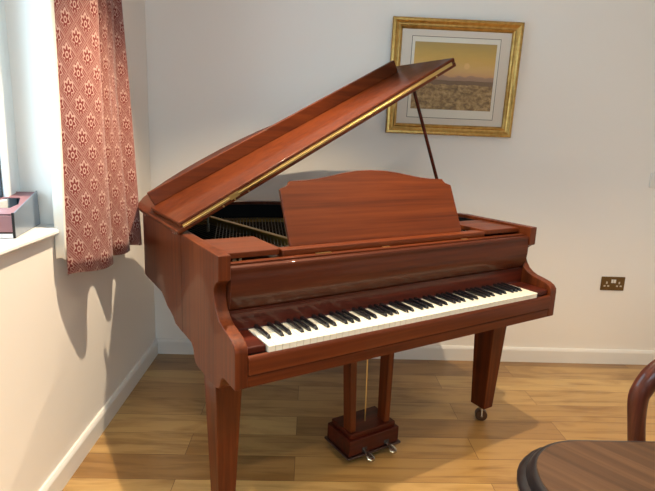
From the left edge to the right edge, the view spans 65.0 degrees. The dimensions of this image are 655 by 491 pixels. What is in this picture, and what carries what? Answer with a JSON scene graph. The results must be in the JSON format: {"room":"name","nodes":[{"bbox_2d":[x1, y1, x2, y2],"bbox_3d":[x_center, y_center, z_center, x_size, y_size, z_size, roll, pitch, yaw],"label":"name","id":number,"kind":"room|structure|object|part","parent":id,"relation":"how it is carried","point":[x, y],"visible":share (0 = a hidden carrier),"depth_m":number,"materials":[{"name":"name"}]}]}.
{"room":"music room","nodes":[
{"label":"music room","id":0,"kind":"room"},
{"bbox_2d":[0,0,155,490],"bbox_3d":[-1.079,-0.047,0.642,0.300,2.400,4.600,2,12,-2],"label":"wall","id":1,"kind":"structure","parent":0,"point":[68,342],"depth_m":1.84,"materials":[{"name":"white paint"}]},
{"bbox_2d":[0,0,19,207],"bbox_3d":[-1.092,-0.500,1.090,0.072,1.140,1.365,2,12,-2],"label":"window","id":2,"kind":"structure","parent":1,"relation":"in","point":[9,170],"depth_m":1.74,"materials":[{"name":"white"}]},
{"bbox_2d":[0,224,58,256],"bbox_3d":[-1.020,0.075,1.215,0.181,0.029,1.362,2,12,-2],"label":"windowsill","id":3,"kind":"structure","parent":1,"relation":"attached to","point":[41,232],"depth_m":1.65,"materials":[{"name":"white paint"}]},
{"bbox_2d":[0,191,39,237],"bbox_3d":[-1.063,-0.110,1.715,0.114,0.122,0.267,-1,12,-13],"label":"storage box","id":4,"kind":"object","parent":3,"relation":"on","point":[16,220],"visible":0.87,"depth_m":1.69,"materials":[{"name":"pink"}]},
{"bbox_2d":[0,215,12,233],"bbox_3d":[-1.066,-0.082,1.722,0.102,0.060,0.241,-1,12,-13],"label":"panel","id":5,"kind":"object","parent":4,"relation":"on","point":[6,221],"depth_m":1.60,"materials":[{"name":"pink"}]},
{"bbox_3d":[-1.036,-0.067,1.599,0.103,0.052,0.007,-1,12,-13],"label":"panel","id":6,"kind":"part","parent":4,"relation":"part of","materials":[{"name":"red"}]},
{"bbox_3d":[-1.064,-0.143,1.712,0.104,0.046,0.240,-1,12,-13],"label":"panel","id":7,"kind":"part","parent":4,"relation":"part of","materials":[{"name":"red"}]},
{"bbox_3d":[-1.012,-0.110,1.728,0.004,0.122,0.265,-1,12,-13],"label":"panel","id":8,"kind":"part","parent":4,"relation":"part of","materials":[{"name":"white"}]},
{"bbox_2d":[42,0,141,274],"bbox_3d":[-0.877,-0.637,2.022,0.137,1.399,0.648,3,12,2],"label":"curtain","id":9,"kind":"object","parent":1,"relation":"attached to","point":[96,213],"visible":1,"depth_m":1.86,"materials":[{"name":"fabric"}]},
{"bbox_2d":[39,338,157,490],"bbox_3d":[-0.966,1.087,0.886,0.018,0.092,4.600,2,12,-2],"label":"baseboard","id":10,"kind":"structure","parent":1,"relation":"attached to","point":[70,463],"depth_m":2.23,"materials":[{"name":"white paint"}]},
{"bbox_2d":[62,354,654,490],"bbox_3d":[0.920,1.240,0.979,4.400,0.100,5.000,2,12,-2],"label":"floor","id":11,"kind":"structure","parent":0,"point":[157,440],"depth_m":2.42,"materials":[{"name":"brown wood"}]},
{"bbox_2d":[138,58,555,490],"bbox_3d":[0.005,0.001,2.322,1.471,1.697,1.333,-5,14,-32],"label":"grand piano","id":12,"kind":"object","parent":11,"relation":"on","point":[346,269],"visible":1,"depth_m":1.90,"materials":[{"name":"brown wood"}]},
{"bbox_3d":[-0.574,-0.108,2.473,0.014,0.085,0.014,-5,14,-31],"label":"hitch post","id":13,"kind":"part","parent":12,"relation":"part of","materials":[{"name":"black metal"}]},
{"bbox_3d":[-0.371,0.216,1.637,0.040,0.429,0.503,-5,14,-32],"label":"arm","id":14,"kind":"part","parent":12,"relation":"part of","materials":[{"name":"brown wood"}]},
{"bbox_3d":[-0.358,0.646,1.763,0.095,0.482,0.118,-5,14,-32],"label":"leg","id":15,"kind":"part","parent":12,"relation":"part of","materials":[{"name":"brown wood"}]},
{"bbox_3d":[-0.040,-0.063,2.406,1.309,0.015,0.930,-5,14,-32],"label":"iron plate","id":16,"kind":"part","parent":12,"relation":"part of","materials":[{"name":"brown metal"}]},
{"bbox_2d":[205,236,278,258],"bbox_3d":[-0.289,0.005,1.700,0.194,0.020,0.223,-5,14,-32],"label":"shelf","id":17,"kind":"object","parent":12,"relation":"attached to","point":[251,247],"depth_m":1.66,"materials":[{"name":"brown wood"}]},
{"bbox_3d":[-0.194,-0.506,2.375,1.260,0.699,0.838,-5,14,-32],"label":"lid","id":18,"kind":"part","parent":12,"relation":"part of","materials":[{"name":"brown wood"}]},
{"bbox_3d":[0.091,0.534,2.095,0.053,0.482,0.060,-5,14,-32],"label":"lyre post","id":19,"kind":"part","parent":12,"relation":"part of","materials":[{"name":"brown wood"}]},
{"bbox_3d":[0.167,0.522,2.168,0.016,0.482,0.005,-5,14,-31],"label":"pedal rod","id":20,"kind":"part","parent":12,"relation":"part of","materials":[{"name":"gold metal"}]},
{"bbox_3d":[0.245,-0.013,1.928,0.949,0.026,0.048,-5,14,-32],"label":"desk rail","id":21,"kind":"part","parent":12,"relation":"part of","materials":[{"name":"brown wood"}]},
{"bbox_3d":[0.251,0.520,2.194,0.031,0.482,0.060,-5,14,-32],"label":"lyre post","id":22,"kind":"part","parent":12,"relation":"part of","materials":[{"name":"brown wood"}]},
{"bbox_3d":[0.348,0.336,1.834,1.369,0.036,0.021,-5,14,-32],"label":"bed rail","id":23,"kind":"part","parent":12,"relation":"part of","materials":[{"name":"brown wood"}]},
{"bbox_2d":[459,220,518,234],"bbox_3d":[0.696,-0.084,2.306,0.218,0.020,0.223,-5,14,-32],"label":"shelf","id":24,"kind":"object","parent":12,"relation":"attached to","point":[487,227],"depth_m":2.26,"materials":[{"name":"brown wood"}]},
{"bbox_3d":[0.765,0.543,2.463,0.095,0.482,0.118,-5,14,-32],"label":"leg","id":25,"kind":"part","parent":12,"relation":"part of","materials":[{"name":"brown wood"}]},
{"bbox_3d":[0.826,0.108,2.373,0.040,0.429,0.503,-5,14,-32],"label":"arm","id":26,"kind":"part","parent":12,"relation":"part of","materials":[{"name":"brown wood"}]},
{"bbox_2d":[517,440,654,490],"bbox_3d":[0.979,0.875,0.707,1.250,0.730,1.000,2,12,-2],"label":"dining table","id":27,"kind":"object","parent":11,"relation":"on","point":[568,465],"visible":1,"depth_m":0.99,"materials":[{"name":"brown wood"}]},
{"bbox_2d":[627,359,654,440],"bbox_3d":[0.938,0.698,1.132,0.440,0.904,0.507,2,12,-2],"label":"dining chair","id":28,"kind":"object","parent":11,"relation":"on","point":[642,388],"visible":0.64,"depth_m":1.23,"materials":[{"name":"brown wood"}]},
{"bbox_2d":[145,0,654,349],"bbox_3d":[0.893,-0.480,3.068,4.400,2.400,0.200,2,12,-2],"label":"wall","id":29,"kind":"structure","parent":0,"point":[576,165],"depth_m":2.91,"materials":[{"name":"white paint"}]},
{"bbox_2d":[157,338,654,364],"bbox_3d":[0.902,0.672,3.201,3.900,0.092,0.018,2,12,-2],"label":"baseboard","id":30,"kind":"structure","parent":29,"relation":"attached to","point":[165,346],"depth_m":3.21,"materials":[{"name":"white paint"}]},
{"bbox_2d":[385,16,524,137],"bbox_3d":[0.693,-0.917,2.828,0.711,0.607,0.051,2,12,-2],"label":"framed picture","id":31,"kind":"object","parent":29,"relation":"attached to","point":[477,96],"visible":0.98,"depth_m":2.83,"materials":[{"name":"gold metal"}]},
{"bbox_2d":[407,36,500,119],"bbox_3d":[0.694,-0.919,2.834,0.482,0.422,0.017,2,12,-2],"label":"print","id":32,"kind":"object","parent":31,"relation":"attached to","point":[469,90],"depth_m":2.84,"materials":[{"name":"multicoloured paper"}]},
{"bbox_2d":[600,276,624,290],"bbox_3d":[1.742,0.233,3.139,0.146,0.086,0.010,2,12,-2],"label":"wall socket","id":33,"kind":"object","parent":29,"relation":"attached to","point":[607,283],"visible":1,"depth_m":3.14,"materials":[{"name":"gold metal"}]},
{"bbox_2d":[649,173,654,187],"bbox_3d":[1.934,-0.382,3.013,0.086,0.086,0.013,2,12,-2],"label":"light switch","id":34,"kind":"object","parent":29,"relation":"attached to","point":[652,177],"visible":1,"depth_m":3.01,"materials":[{"name":"white plastic"}]}
]}

